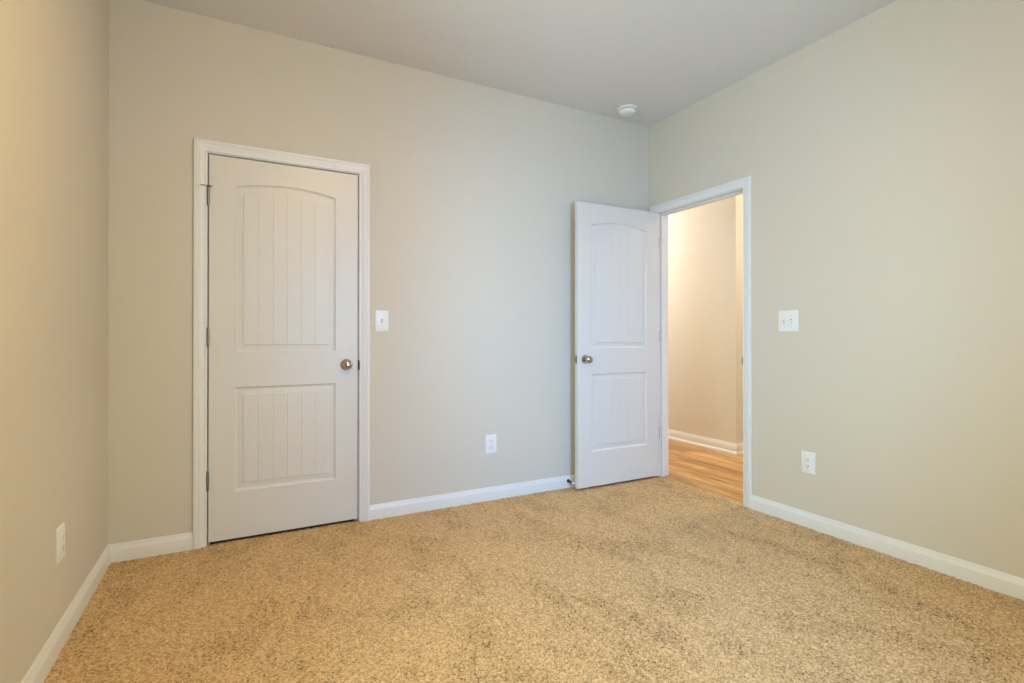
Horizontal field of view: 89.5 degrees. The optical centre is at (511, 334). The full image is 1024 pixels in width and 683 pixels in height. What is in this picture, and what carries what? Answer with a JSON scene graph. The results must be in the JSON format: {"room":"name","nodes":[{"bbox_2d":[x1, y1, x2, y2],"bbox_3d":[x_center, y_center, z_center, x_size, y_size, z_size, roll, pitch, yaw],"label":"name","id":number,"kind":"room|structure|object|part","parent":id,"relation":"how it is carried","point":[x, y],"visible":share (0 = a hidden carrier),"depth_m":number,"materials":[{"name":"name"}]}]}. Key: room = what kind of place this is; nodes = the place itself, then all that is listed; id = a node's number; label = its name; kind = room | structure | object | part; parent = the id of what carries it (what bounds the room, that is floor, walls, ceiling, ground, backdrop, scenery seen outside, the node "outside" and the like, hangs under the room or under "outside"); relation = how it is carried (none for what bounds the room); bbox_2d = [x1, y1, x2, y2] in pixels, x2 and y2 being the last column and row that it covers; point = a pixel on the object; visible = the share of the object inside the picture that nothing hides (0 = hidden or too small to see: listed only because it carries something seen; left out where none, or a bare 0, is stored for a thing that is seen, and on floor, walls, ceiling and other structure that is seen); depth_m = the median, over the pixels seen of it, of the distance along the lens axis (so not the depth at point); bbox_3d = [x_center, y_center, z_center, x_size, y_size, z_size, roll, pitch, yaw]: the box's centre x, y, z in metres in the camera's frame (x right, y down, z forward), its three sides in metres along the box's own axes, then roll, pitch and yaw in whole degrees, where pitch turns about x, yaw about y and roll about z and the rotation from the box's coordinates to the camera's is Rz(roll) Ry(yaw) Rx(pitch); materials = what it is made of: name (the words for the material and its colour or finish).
{"room":"empty bedroom","nodes":[
{"label":"empty bedroom","id":0,"kind":"room"},
{"bbox_2d":[0,0,108,682],"bbox_3d":[-1.088,-0.283,0.746,0.115,2.940,3.865,0,0,-28],"label":"wall","id":1,"kind":"structure","parent":0,"point":[54,54],"depth_m":1.72,"materials":[{"name":"beige paint"}]},
{"bbox_2d":[56,522,64,564],"bbox_3d":[-1.586,0.735,1.819,0.010,0.124,0.079,0,0,-28],"label":"wall outlet","id":2,"kind":"object","parent":1,"relation":"attached to","point":[60,532],"visible":1,"depth_m":1.80,"materials":[{"name":"white plastic"}]},
{"bbox_2d":[61,543,64,552],"bbox_3d":[-1.584,0.755,1.820,0.004,0.028,0.034,0,0,-28],"label":"receptacle","id":3,"kind":"object","parent":2,"relation":"attached to","point":[62,544],"depth_m":1.82,"materials":[{"name":"white plastic"}]},
{"bbox_2d":[61,532,64,541],"bbox_3d":[-1.584,0.716,1.820,0.004,0.028,0.034,0,0,-28],"label":"receptacle","id":4,"kind":"object","parent":2,"relation":"attached to","point":[62,533],"depth_m":1.82,"materials":[{"name":"white plastic"}]},
{"bbox_2d":[21,545,110,682],"bbox_3d":[-1.057,1.049,0.823,0.015,0.090,3.750,0,0,-28],"label":"baseboard","id":5,"kind":"structure","parent":1,"relation":"attached to","point":[40,668],"depth_m":1.85,"materials":[{"name":"white wood"}]},
{"bbox_2d":[108,0,648,544],"bbox_3d":[-0.456,-0.273,3.332,3.650,2.940,0.115,0,0,-28],"label":"wall","id":6,"kind":"structure","parent":0,"point":[475,189],"depth_m":3.13,"materials":[{"name":"beige paint"}]},
{"bbox_2d":[109,532,192,562],"bbox_3d":[-1.782,1.055,2.552,0.349,0.090,0.015,0,0,-28],"label":"baseboard","id":7,"kind":"structure","parent":6,"relation":"attached to","point":[124,551],"depth_m":2.55,"materials":[{"name":"white wood"}]},
{"bbox_2d":[197,154,357,542],"bbox_3d":[-1.254,0.072,2.827,0.811,2.015,0.100,0,0,-28],"label":"door","id":8,"kind":"structure","parent":6,"relation":"in","point":[282,331],"depth_m":2.84,"materials":[{"name":"white wood"}]},
{"bbox_3d":[-1.250,-0.358,2.868,0.513,0.913,0.035,0,0,-28],"label":"panel","id":9,"kind":"part","parent":8,"relation":"part of","materials":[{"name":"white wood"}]},
{"bbox_3d":[-1.250,0.557,2.865,0.513,0.552,0.035,0,0,-28],"label":"panel","id":10,"kind":"part","parent":8,"relation":"part of","materials":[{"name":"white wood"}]},
{"bbox_3d":[-0.945,0.175,2.964,0.054,0.054,0.054,0,0,-28],"label":"knob","id":11,"kind":"part","parent":8,"relation":"part of","materials":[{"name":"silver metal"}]},
{"bbox_2d":[193,138,369,549],"bbox_3d":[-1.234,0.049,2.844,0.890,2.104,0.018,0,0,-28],"label":"trim","id":12,"kind":"structure","parent":6,"relation":"attached to","point":[201,146],"depth_m":2.66,"materials":[{"name":"white wood"}]},
{"bbox_2d":[375,310,387,330],"bbox_3d":[-0.776,-0.080,3.086,0.079,0.124,0.018,0,0,-28],"label":"light switch","id":13,"kind":"object","parent":6,"relation":"attached to","point":[381,317],"visible":1,"depth_m":3.09,"materials":[{"name":"white plastic"}]},
{"bbox_2d":[370,474,574,519],"bbox_3d":[0.122,1.058,3.559,2.181,0.090,0.015,0,0,-28],"label":"baseboard","id":14,"kind":"structure","parent":6,"relation":"attached to","point":[402,507],"depth_m":3.33,"materials":[{"name":"white wood"}]},
{"bbox_2d":[485,434,495,453],"bbox_3d":[-0.138,0.728,3.425,0.079,0.124,0.010,0,0,-28],"label":"wall outlet","id":15,"kind":"object","parent":6,"relation":"attached to","point":[490,440],"visible":1,"depth_m":3.42,"materials":[{"name":"white plastic"}]},
{"bbox_2d":[142,0,896,126],"bbox_3d":[0.448,-1.699,1.628,3.420,0.100,3.750,0,0,-28],"label":"ceiling","id":16,"kind":"structure","parent":0,"point":[662,58],"depth_m":2.85,"materials":[{"name":"white paint"}]},
{"bbox_2d":[618,104,636,116],"bbox_3d":[0.838,-1.618,3.752,0.140,0.047,0.140,0,0,-28],"label":"smoke detector","id":17,"kind":"object","parent":16,"relation":"attached to","point":[627,110],"visible":1,"depth_m":3.71,"materials":[{"name":"white plastic"}]},
{"bbox_2d":[44,439,1023,682],"bbox_3d":[1.258,1.177,3.791,7.115,0.162,7.065,0,0,-28],"label":"floor","id":18,"kind":"structure","parent":0,"point":[654,579],"depth_m":2.09,"materials":[{"name":"beige carpet"}]},
{"bbox_2d":[668,194,742,442],"bbox_3d":[2.435,-0.261,6.636,2.380,2.940,2.945,0,0,-28],"label":"wall","id":19,"kind":"structure","parent":0,"point":[705,242],"depth_m":5.10,"materials":[{"name":"white paint"}]},
{"bbox_2d":[668,429,736,454],"bbox_3d":[1.377,1.065,6.053,0.032,0.100,2.977,0,0,-28],"label":"baseboard","id":20,"kind":"structure","parent":19,"relation":"attached to","point":[715,444],"depth_m":5.09,"materials":[{"name":"white wood"}]},
{"bbox_2d":[736,443,742,454],"bbox_3d":[3.117,1.062,5.308,2.412,0.100,0.032,0,0,-28],"label":"baseboard","id":21,"kind":"structure","parent":19,"relation":"attached to","point":[739,446],"depth_m":4.77,"materials":[{"name":"white wood"}]},
{"bbox_2d":[649,0,1023,578],"bbox_3d":[2.037,-0.277,2.399,0.115,2.940,3.865,0,0,-28],"label":"wall","id":22,"kind":"structure","parent":0,"point":[883,155],"depth_m":2.58,"materials":[{"name":"beige paint"}]},
{"bbox_2d":[575,201,659,488],"bbox_3d":[0.811,0.075,3.786,0.804,2.015,0.101,0,0,-29],"label":"door","id":23,"kind":"structure","parent":22,"relation":"in","point":[617,429],"depth_m":3.77,"materials":[{"name":"white wood"}]},
{"bbox_3d":[0.535,0.177,3.607,0.054,0.054,0.054,0,0,-28],"label":"knob","id":24,"kind":"part","parent":23,"relation":"part of","materials":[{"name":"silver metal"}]},
{"bbox_3d":[0.784,-0.356,3.803,0.516,0.913,0.035,0,0,-28],"label":"panel","id":25,"kind":"part","parent":23,"relation":"part of","materials":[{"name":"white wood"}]},
{"bbox_3d":[0.784,0.559,3.800,0.516,0.552,0.035,0,0,-28],"label":"panel","id":26,"kind":"part","parent":23,"relation":"part of","materials":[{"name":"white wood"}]},
{"bbox_2d":[658,188,742,476],"bbox_3d":[1.351,0.076,3.684,0.125,2.064,0.809,0,0,-28],"label":"trim","id":27,"kind":"structure","parent":22,"relation":"attached to","point":[663,215],"depth_m":4.02,"materials":[{"name":"white wood"}]},
{"bbox_2d":[650,176,751,508],"bbox_3d":[1.297,0.052,3.655,0.018,2.104,0.897,0,0,-28],"label":"trim","id":28,"kind":"structure","parent":22,"relation":"attached to","point":[745,183],"depth_m":3.28,"materials":[{"name":"white wood"}]},
{"bbox_2d":[778,310,798,331],"bbox_3d":[1.622,-0.077,3.041,0.018,0.124,0.125,0,0,-28],"label":"light switch","id":29,"kind":"object","parent":22,"relation":"attached to","point":[787,320],"visible":1,"depth_m":3.04,"materials":[{"name":"white plastic"}]},
{"bbox_2d":[801,451,814,474],"bbox_3d":[1.682,0.731,2.934,0.010,0.124,0.079,0,0,-28],"label":"wall outlet","id":30,"kind":"object","parent":22,"relation":"attached to","point":[807,458],"visible":1,"depth_m":2.93,"materials":[{"name":"white plastic"}]},
{"bbox_2d":[750,495,1023,600],"bbox_3d":[2.169,1.053,2.006,0.015,0.090,2.827,0,0,-28],"label":"baseboard","id":31,"kind":"structure","parent":22,"relation":"attached to","point":[985,577],"depth_m":2.51,"materials":[{"name":"white wood"}]}
]}

